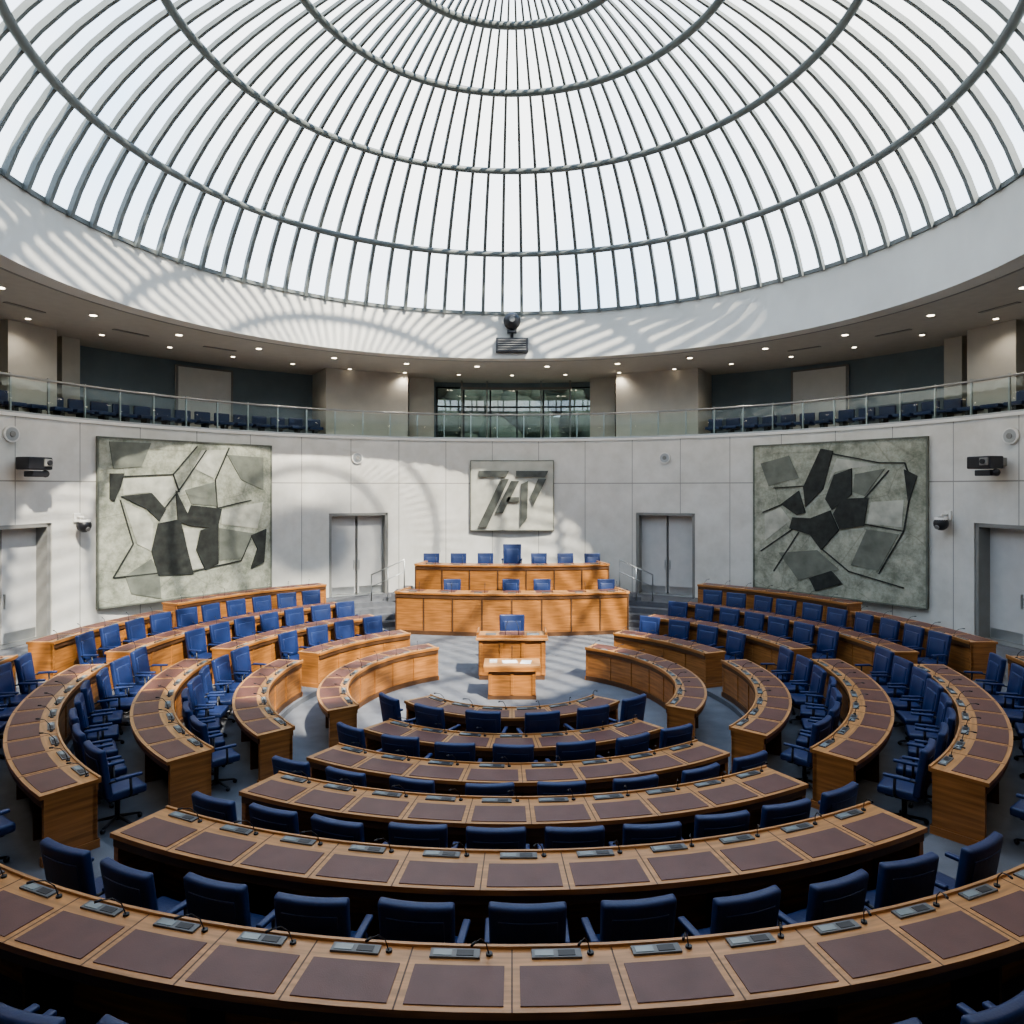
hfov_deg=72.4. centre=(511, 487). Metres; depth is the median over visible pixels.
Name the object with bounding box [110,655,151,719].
office chair
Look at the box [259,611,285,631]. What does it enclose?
office chair
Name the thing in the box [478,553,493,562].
office chair
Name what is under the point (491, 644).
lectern
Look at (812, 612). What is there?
office chair
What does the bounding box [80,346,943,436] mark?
wall
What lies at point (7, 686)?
office chair
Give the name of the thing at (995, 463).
projector
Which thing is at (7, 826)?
office chair
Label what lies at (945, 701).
office chair
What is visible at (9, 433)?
wall speaker
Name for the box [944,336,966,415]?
pier
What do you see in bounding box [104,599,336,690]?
curved desk
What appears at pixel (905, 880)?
office chair
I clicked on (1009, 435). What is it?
wall speaker
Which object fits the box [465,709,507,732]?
office chair
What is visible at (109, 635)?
office chair
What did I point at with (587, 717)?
office chair
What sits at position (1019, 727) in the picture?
office chair
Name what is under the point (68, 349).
pier
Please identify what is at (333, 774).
office chair
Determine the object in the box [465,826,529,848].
office chair
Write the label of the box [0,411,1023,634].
wall
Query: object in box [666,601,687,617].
office chair
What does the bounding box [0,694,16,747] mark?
office chair
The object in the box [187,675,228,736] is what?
office chair
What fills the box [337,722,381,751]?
office chair
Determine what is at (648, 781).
office chair
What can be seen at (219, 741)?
office chair
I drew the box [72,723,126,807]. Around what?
office chair
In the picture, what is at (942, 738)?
office chair
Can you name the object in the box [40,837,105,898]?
office chair
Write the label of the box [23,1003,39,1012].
office chair
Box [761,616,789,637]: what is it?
office chair
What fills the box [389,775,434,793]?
office chair
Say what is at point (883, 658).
office chair
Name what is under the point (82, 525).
security camera
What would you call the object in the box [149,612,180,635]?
office chair
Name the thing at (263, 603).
office chair
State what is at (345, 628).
office chair
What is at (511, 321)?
camera unit
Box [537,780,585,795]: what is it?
office chair
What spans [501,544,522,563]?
chair
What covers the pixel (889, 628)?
office chair
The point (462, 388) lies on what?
window frame
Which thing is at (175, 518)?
relief
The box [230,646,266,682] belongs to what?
office chair
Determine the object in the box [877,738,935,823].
office chair
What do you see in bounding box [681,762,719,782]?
office chair
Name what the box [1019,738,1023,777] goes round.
office chair
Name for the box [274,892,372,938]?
office chair
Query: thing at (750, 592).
curved desk
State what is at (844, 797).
office chair
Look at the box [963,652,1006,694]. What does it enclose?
office chair
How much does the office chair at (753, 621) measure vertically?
1.038 m
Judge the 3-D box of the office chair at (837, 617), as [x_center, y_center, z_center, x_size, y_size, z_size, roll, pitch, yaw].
[7.717,3.451,16.960,0.612,1.038,0.630,0,0,-24]
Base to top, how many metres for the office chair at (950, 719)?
1.038 m
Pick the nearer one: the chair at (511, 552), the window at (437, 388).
the chair at (511, 552)
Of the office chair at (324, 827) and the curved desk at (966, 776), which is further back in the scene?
the curved desk at (966, 776)
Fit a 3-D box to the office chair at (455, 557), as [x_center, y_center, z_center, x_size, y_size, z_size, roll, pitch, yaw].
[-1.860,2.781,24.076,0.630,1.038,0.612,0,0,1]
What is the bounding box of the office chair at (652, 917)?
[581,893,676,941]
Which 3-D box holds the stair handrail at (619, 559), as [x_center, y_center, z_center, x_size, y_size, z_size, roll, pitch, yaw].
[4.150,3.079,23.400,1.150,1.402,0.050,0,0,0]
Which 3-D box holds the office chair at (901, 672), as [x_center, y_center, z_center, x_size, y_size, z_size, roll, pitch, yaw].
[6.893,3.631,12.759,0.612,1.038,0.630,0,0,1]
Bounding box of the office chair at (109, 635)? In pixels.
[99,624,136,656]
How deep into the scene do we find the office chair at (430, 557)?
24.23 m
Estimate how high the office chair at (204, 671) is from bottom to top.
1.038 m
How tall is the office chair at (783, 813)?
1.038 m
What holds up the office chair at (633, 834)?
on the floor
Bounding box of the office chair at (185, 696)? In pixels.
[181,688,219,731]
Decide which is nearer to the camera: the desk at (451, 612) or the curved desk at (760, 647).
the curved desk at (760, 647)
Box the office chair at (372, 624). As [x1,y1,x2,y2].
[362,615,388,634]
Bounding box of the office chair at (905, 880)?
[864,851,938,910]
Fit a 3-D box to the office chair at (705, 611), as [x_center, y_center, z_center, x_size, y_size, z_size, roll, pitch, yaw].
[4.947,3.631,18.474,0.612,1.038,0.630,0,0,-40]
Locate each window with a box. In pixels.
[436,387,589,437]
[438,389,589,437]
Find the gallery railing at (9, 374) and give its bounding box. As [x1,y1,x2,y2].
[0,372,1023,438]
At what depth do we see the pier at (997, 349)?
18.11 m
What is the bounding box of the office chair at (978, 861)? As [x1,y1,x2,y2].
[933,831,1002,894]
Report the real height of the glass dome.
5.557 m
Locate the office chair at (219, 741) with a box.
[182,701,224,774]
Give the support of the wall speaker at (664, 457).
attached to the wall at (422, 485)
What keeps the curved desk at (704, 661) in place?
on the floor
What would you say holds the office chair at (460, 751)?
on the floor
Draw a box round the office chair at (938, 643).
[910,630,951,665]
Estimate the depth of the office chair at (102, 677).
11.83 m
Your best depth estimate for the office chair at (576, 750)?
9.38 m
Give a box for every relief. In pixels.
[96,436,271,609]
[753,436,928,609]
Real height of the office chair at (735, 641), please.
1.038 m
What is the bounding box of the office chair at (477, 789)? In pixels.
[465,782,513,795]
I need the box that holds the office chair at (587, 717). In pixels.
[564,704,609,730]
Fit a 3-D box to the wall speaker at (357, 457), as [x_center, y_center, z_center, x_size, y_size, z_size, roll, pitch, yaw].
[-5.431,-1.055,24.581,0.400,0.400,0.100,0,0,-26]
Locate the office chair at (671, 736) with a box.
[648,723,692,750]
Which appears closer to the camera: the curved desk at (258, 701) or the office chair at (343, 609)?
the curved desk at (258, 701)
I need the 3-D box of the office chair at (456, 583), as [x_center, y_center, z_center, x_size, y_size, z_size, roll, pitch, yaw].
[-1.901,3.431,22.166,0.630,1.038,0.612,0,0,-3]
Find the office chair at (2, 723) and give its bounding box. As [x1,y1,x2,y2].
[0,708,6,758]
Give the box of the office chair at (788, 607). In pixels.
[773,598,796,616]
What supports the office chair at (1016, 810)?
on the floor
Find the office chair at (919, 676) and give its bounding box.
[887,666,931,734]
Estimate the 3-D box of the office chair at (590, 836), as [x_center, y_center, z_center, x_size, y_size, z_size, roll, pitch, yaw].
[0.568,3.631,6.669,0.630,1.038,0.612,0,0,-2]
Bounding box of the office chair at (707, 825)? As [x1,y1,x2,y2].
[681,810,749,839]
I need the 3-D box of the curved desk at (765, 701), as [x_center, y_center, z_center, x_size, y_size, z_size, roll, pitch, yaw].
[4.345,3.886,12.436,1.103,0.928,4.749,0,0,15]
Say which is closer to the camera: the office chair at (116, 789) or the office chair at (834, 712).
the office chair at (116, 789)
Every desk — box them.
[0,654,17,694]
[0,863,1023,1023]
[3,660,109,867]
[26,607,173,680]
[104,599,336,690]
[110,799,926,941]
[130,656,213,812]
[162,579,326,629]
[210,614,373,683]
[232,657,302,782]
[239,761,808,848]
[298,627,410,687]
[306,736,729,795]
[317,641,438,747]
[363,714,662,761]
[394,581,629,635]
[404,690,619,732]
[414,554,609,590]
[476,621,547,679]
[585,640,706,739]
[613,626,725,687]
[650,611,813,681]
[687,598,919,673]
[697,579,861,629]
[721,654,791,773]
[810,653,893,809]
[850,606,997,680]
[913,658,1012,845]
[1006,650,1023,679]
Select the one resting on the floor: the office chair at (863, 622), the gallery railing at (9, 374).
the office chair at (863, 622)
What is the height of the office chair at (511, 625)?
1.246 m
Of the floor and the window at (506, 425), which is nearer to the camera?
the floor
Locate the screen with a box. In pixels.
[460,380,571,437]
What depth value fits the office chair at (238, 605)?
18.34 m
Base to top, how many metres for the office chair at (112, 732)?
1.038 m
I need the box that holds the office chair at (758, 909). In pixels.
[678,885,780,936]
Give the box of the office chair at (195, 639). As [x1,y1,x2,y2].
[184,627,220,658]
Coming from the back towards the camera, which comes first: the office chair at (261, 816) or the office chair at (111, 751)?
the office chair at (111, 751)
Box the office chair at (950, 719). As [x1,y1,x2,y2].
[908,707,956,756]
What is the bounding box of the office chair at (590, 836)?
[537,825,604,848]
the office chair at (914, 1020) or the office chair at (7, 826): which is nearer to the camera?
the office chair at (914, 1020)
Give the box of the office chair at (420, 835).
[388,822,458,847]
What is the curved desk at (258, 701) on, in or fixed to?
on the floor
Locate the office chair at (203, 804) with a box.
[191,791,236,821]
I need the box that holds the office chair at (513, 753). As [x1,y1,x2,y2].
[492,743,537,761]
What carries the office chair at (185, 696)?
on the floor
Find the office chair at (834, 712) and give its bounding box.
[796,701,839,773]
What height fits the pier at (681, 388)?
2.505 m
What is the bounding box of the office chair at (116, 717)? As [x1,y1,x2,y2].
[80,680,124,743]
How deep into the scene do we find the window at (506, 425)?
38.67 m
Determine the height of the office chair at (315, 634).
1.038 m
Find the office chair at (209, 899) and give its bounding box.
[183,872,276,929]
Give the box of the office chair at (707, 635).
[690,624,718,646]
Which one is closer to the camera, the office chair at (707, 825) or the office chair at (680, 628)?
the office chair at (707, 825)
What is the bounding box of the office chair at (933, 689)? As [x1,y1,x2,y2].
[895,678,943,744]
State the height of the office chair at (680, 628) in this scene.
1.038 m
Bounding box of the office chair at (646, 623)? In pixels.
[635,615,659,634]
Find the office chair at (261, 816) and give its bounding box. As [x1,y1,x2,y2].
[249,802,298,833]
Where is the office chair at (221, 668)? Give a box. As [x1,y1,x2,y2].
[211,654,248,714]
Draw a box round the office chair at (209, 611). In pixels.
[201,602,228,621]
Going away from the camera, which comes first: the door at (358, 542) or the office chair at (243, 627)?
the office chair at (243, 627)
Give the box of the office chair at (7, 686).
[0,662,37,707]
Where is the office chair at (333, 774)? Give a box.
[325,766,366,786]
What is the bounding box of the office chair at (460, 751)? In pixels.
[434,741,482,761]
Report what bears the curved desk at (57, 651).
on the floor
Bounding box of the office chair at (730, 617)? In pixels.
[713,607,739,626]
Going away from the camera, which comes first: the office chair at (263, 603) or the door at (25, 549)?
the door at (25, 549)
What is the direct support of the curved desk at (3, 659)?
on the floor
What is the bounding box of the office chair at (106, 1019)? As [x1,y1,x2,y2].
[96,1014,128,1023]
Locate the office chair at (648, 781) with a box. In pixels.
[612,774,658,791]
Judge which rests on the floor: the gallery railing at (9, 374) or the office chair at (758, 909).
the office chair at (758, 909)
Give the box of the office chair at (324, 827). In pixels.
[310,814,387,843]
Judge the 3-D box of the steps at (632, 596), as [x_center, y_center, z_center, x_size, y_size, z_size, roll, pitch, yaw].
[3.900,3.600,24.000,0.840,0.360,1.100,0,0,0]
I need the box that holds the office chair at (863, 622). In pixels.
[841,612,873,635]
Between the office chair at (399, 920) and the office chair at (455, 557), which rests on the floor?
the office chair at (399, 920)
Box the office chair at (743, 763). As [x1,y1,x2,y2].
[732,750,767,772]
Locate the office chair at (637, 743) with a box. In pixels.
[597,732,649,757]
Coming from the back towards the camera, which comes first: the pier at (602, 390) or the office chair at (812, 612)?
the pier at (602, 390)
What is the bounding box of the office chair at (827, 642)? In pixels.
[803,627,838,658]
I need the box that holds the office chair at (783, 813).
[760,798,810,827]
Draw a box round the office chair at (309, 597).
[301,590,320,605]
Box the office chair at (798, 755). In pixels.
[780,715,831,791]
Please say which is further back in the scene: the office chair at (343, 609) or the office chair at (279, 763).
the office chair at (343, 609)
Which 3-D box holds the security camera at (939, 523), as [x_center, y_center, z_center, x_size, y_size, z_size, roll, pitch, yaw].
[11.159,0.850,18.150,0.499,0.500,0.360,0,0,-22]
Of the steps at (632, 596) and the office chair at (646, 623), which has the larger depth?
the steps at (632, 596)
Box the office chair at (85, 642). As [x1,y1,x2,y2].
[75,631,113,663]
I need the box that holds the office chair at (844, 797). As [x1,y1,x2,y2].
[809,781,858,817]
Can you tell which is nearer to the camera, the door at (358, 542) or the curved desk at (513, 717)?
the curved desk at (513, 717)
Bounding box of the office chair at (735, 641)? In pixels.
[713,630,745,659]
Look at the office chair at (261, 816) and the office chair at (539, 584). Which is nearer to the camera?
the office chair at (261, 816)
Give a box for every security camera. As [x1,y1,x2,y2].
[73,513,91,531]
[933,511,951,529]
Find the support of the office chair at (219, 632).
on the floor
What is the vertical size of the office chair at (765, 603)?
1.038 m
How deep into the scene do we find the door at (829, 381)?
23.89 m
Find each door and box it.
[0,523,50,649]
[175,364,232,428]
[329,513,387,596]
[636,513,694,596]
[791,364,848,428]
[975,523,1023,649]
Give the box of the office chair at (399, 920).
[377,897,470,943]
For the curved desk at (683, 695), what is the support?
on the floor
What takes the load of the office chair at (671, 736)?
on the floor
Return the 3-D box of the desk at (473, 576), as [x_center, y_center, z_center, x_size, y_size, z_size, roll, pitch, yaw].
[0.000,3.083,23.390,6.465,1.735,1.359,0,0,0]
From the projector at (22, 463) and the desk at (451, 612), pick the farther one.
the desk at (451, 612)
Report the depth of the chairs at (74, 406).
21.32 m
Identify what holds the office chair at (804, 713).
on the floor
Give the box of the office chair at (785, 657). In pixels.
[760,646,793,682]
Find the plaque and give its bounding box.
[470,460,553,530]
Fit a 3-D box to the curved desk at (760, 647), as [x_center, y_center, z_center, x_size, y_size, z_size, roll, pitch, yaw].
[5.072,3.686,16.831,1.012,0.928,4.792,0,0,-33]
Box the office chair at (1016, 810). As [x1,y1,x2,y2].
[1010,793,1023,843]
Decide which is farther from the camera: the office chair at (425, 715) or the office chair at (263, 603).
the office chair at (263, 603)
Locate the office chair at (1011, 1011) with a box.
[956,990,1023,1023]
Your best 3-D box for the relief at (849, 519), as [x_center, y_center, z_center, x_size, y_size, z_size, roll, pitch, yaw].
[9.608,0.930,20.884,0.356,4.640,5.300,0,0,-37]
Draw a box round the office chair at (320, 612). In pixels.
[310,604,335,621]
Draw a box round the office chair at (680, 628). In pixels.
[662,619,689,640]
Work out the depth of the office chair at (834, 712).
10.62 m
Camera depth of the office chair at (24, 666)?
12.15 m
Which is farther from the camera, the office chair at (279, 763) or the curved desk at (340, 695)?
the curved desk at (340, 695)
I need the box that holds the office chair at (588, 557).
[584,553,599,562]
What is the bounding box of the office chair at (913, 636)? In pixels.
[887,623,924,657]
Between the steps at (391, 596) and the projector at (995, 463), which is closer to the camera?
the projector at (995, 463)
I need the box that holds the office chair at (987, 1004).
[982,1000,995,1009]
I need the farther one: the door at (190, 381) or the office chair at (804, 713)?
the door at (190, 381)
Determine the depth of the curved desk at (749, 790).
7.60 m
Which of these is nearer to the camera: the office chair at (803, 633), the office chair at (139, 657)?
the office chair at (139, 657)
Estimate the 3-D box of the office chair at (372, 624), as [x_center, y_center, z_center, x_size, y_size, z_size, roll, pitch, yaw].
[-3.447,3.831,17.898,0.630,1.038,0.612,0,0,-43]
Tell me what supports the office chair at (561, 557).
on the stage platform
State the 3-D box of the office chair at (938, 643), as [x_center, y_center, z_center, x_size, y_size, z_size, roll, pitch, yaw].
[8.447,3.451,14.157,0.612,1.038,0.630,0,0,-10]
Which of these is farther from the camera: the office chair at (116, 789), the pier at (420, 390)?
the pier at (420, 390)
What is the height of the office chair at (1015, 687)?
1.038 m
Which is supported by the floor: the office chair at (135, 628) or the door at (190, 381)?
the office chair at (135, 628)
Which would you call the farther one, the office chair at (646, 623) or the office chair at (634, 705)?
the office chair at (646, 623)
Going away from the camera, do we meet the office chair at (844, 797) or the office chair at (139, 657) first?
the office chair at (844, 797)
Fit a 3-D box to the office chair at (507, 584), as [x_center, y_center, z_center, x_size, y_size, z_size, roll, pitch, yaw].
[-0.049,3.431,22.166,0.630,1.038,0.612,0,0,4]
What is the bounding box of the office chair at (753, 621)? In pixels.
[738,611,764,631]
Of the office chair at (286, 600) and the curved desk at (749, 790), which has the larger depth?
the office chair at (286, 600)
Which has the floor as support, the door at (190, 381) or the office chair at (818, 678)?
the office chair at (818, 678)
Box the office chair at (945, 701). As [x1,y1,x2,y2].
[905,692,952,740]
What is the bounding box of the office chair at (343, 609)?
[335,601,357,617]
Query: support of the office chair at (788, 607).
on the floor
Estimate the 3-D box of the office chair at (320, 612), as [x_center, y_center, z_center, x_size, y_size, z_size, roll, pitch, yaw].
[-4.938,3.631,18.468,0.630,1.038,0.612,0,0,-43]
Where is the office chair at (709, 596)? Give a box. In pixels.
[703,589,722,605]
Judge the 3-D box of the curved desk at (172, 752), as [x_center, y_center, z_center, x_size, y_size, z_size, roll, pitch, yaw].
[-5.450,3.686,11.287,1.199,0.928,5.726,0,0,-23]
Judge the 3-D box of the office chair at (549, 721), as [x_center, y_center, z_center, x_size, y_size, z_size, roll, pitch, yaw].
[0.411,3.931,10.911,0.630,1.038,0.612,0,0,-13]
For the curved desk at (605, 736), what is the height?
0.928 m
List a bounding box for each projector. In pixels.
[16,457,52,476]
[967,456,1006,475]
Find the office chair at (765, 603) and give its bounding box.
[749,595,772,612]
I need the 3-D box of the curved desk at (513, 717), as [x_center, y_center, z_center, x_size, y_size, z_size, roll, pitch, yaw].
[0.000,3.986,11.880,3.754,0.928,1.261,0,0,0]
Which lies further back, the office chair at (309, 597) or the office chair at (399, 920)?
the office chair at (309, 597)
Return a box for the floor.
[0,592,1023,1023]
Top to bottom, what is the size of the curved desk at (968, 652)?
0.928 m
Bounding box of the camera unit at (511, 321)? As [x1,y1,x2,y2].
[496,312,527,352]
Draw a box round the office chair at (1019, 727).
[1014,709,1023,759]
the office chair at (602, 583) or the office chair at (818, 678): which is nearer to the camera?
the office chair at (818, 678)
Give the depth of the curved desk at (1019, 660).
12.49 m
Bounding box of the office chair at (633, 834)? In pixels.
[608,821,681,845]
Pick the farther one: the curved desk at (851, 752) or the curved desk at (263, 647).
the curved desk at (263, 647)
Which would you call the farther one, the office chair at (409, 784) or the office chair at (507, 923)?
the office chair at (409, 784)
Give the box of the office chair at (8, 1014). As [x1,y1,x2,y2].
[0,1002,65,1023]
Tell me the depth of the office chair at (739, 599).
19.50 m
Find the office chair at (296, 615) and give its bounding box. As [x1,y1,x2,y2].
[284,607,310,626]
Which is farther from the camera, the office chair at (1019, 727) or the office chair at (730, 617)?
the office chair at (730, 617)
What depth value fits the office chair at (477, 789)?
7.80 m
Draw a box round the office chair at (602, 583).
[597,579,614,588]
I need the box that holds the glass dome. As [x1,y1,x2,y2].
[0,0,1023,314]
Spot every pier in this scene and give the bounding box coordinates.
[0,319,56,414]
[57,336,79,416]
[312,368,407,436]
[408,377,433,436]
[590,377,615,436]
[616,368,711,436]
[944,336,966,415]
[967,319,1023,413]
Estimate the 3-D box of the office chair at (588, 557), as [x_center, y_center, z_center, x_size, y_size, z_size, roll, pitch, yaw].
[2.789,2.781,24.046,0.630,1.038,0.612,0,0,-2]
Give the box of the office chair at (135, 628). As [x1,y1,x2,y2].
[125,617,158,642]
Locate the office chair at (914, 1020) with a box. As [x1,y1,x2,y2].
[892,1017,922,1023]
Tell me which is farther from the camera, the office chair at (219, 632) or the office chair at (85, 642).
the office chair at (219, 632)
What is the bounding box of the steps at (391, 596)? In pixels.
[383,586,412,600]
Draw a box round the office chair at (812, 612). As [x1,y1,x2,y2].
[795,602,822,621]
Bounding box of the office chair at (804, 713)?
[798,676,836,734]
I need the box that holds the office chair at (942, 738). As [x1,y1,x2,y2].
[896,722,948,807]
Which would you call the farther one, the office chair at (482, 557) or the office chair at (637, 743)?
the office chair at (482, 557)
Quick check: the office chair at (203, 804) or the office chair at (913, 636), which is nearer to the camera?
the office chair at (203, 804)
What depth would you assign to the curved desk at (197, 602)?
19.21 m
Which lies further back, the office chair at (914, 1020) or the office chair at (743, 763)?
the office chair at (743, 763)
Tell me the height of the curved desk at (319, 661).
0.928 m
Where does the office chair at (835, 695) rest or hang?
on the floor
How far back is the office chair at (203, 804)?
6.98 m
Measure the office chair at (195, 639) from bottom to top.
1.038 m
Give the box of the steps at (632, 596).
[615,586,640,600]
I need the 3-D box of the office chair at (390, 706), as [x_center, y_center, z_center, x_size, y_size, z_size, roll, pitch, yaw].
[-1.841,3.931,11.653,0.612,1.038,0.630,0,0,-40]
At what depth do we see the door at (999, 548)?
17.31 m
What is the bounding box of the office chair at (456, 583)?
[443,579,460,589]
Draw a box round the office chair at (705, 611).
[688,604,713,621]
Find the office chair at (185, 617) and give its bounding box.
[175,607,204,627]
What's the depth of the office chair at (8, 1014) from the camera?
3.63 m
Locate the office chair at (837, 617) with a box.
[820,607,847,626]
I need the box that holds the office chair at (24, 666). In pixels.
[14,652,57,694]
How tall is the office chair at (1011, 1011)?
1.038 m
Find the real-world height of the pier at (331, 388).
2.505 m
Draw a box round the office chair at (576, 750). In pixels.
[545,739,595,761]
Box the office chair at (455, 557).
[451,553,466,562]
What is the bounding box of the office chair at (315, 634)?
[306,624,333,646]
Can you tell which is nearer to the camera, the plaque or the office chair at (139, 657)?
the office chair at (139, 657)
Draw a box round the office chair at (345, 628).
[334,619,361,640]
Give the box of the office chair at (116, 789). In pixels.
[83,740,146,833]
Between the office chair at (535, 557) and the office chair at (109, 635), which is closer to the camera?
the office chair at (109, 635)
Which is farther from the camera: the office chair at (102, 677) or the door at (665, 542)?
the door at (665, 542)
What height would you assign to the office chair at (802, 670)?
1.038 m
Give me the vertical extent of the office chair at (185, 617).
1.038 m
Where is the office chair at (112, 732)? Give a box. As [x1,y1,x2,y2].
[74,693,118,741]
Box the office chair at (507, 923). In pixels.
[484,901,569,943]
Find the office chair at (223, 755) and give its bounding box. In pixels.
[189,715,239,791]
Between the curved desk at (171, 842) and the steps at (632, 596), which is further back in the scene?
the steps at (632, 596)
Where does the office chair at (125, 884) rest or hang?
on the floor
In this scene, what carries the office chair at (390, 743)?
on the floor
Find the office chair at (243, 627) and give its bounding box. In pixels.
[233,616,262,639]
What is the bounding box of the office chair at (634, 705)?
[608,693,646,724]
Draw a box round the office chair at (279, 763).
[272,755,310,777]
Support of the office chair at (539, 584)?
on the stage platform
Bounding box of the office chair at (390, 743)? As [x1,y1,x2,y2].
[381,733,432,757]
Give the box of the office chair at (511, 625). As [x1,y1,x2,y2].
[499,615,524,630]
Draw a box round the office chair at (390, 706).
[379,692,415,724]
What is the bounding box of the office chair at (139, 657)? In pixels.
[130,646,167,684]
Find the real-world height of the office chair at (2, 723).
1.038 m
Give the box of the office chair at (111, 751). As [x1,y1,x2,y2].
[68,708,117,757]
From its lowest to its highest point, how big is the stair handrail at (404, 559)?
1.402 m
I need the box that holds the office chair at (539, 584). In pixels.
[533,579,550,589]
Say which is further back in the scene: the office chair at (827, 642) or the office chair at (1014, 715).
the office chair at (827, 642)
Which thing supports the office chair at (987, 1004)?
on the floor
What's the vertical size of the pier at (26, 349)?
2.505 m
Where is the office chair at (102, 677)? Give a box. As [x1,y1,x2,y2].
[96,667,134,733]
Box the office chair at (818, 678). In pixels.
[789,664,826,722]
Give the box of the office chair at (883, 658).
[855,646,894,684]
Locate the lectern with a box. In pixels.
[483,658,540,699]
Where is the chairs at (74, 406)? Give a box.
[0,390,1023,433]
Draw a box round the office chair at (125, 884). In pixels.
[100,857,187,916]
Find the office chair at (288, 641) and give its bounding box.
[278,630,310,659]
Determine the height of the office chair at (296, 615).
1.038 m
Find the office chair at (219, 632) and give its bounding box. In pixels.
[209,621,240,647]
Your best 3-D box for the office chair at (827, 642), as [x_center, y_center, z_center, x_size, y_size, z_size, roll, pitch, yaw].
[6.748,3.631,15.330,0.612,1.038,0.630,0,0,-18]
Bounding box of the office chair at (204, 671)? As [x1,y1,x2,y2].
[199,665,234,727]
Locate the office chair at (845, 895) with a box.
[777,869,868,925]
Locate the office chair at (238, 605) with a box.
[226,598,250,616]
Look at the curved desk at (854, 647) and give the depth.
15.19 m
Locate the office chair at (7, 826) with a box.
[0,808,15,861]
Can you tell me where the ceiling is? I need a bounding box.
[0,267,1023,382]
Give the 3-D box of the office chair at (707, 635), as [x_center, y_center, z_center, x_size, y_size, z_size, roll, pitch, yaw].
[4.538,3.831,16.691,0.612,1.038,0.630,0,0,-41]
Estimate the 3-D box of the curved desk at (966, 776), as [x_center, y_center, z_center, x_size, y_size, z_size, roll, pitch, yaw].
[6.533,3.506,10.199,1.109,0.928,5.819,0,0,28]
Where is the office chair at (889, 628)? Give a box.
[865,617,900,643]
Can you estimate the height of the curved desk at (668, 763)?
0.928 m
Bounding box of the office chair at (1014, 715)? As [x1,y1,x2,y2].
[1003,695,1023,749]
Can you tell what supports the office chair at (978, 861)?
on the floor
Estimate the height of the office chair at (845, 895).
1.038 m
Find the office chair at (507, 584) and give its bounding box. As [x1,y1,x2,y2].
[502,579,519,590]
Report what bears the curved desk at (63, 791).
on the floor
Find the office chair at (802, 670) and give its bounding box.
[776,654,812,714]
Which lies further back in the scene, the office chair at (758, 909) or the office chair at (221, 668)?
the office chair at (221, 668)
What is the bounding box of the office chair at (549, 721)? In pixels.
[516,710,559,732]
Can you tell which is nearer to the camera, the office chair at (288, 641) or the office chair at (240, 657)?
the office chair at (240, 657)
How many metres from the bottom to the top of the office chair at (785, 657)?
1.038 m
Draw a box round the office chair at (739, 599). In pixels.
[726,592,745,608]
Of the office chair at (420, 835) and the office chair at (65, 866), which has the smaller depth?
the office chair at (65, 866)
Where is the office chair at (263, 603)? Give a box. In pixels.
[252,595,274,612]
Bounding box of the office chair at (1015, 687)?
[983,663,1023,727]
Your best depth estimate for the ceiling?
20.88 m
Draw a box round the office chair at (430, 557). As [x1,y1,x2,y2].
[423,553,439,562]
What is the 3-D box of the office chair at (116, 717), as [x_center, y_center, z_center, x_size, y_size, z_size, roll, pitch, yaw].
[-6.567,3.631,11.235,0.612,1.038,0.630,0,0,-27]
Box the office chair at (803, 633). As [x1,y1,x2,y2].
[783,621,814,647]
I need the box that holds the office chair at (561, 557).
[557,553,572,562]
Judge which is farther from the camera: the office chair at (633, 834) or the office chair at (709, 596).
the office chair at (709, 596)
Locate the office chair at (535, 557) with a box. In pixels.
[531,553,546,562]
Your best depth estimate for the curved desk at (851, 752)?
9.87 m
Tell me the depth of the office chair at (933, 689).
11.16 m
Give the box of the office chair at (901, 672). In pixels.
[871,655,913,712]
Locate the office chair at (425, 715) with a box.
[414,703,460,730]
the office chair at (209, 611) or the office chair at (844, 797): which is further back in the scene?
the office chair at (209, 611)
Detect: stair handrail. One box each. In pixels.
[371,559,404,600]
[619,559,652,600]
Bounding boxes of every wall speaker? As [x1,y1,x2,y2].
[2,426,19,441]
[351,452,362,463]
[659,452,670,463]
[1002,428,1019,443]
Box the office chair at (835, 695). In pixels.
[801,687,841,730]
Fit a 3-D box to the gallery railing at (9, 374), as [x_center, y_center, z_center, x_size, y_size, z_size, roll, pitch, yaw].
[-0.007,-2.300,15.270,25.388,1.000,22.063,0,0,0]
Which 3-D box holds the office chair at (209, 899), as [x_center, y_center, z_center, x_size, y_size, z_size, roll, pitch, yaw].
[-2.146,3.451,5.469,0.630,1.038,0.612,0,0,19]
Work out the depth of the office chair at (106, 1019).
3.61 m
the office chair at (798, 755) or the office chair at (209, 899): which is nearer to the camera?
the office chair at (209, 899)
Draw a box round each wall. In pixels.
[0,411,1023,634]
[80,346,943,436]
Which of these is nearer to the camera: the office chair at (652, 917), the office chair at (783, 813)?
the office chair at (652, 917)
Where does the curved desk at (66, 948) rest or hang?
on the floor
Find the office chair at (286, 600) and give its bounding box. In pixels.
[276,592,299,608]
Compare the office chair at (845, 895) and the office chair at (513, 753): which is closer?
the office chair at (845, 895)
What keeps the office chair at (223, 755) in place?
on the floor
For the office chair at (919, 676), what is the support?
on the floor

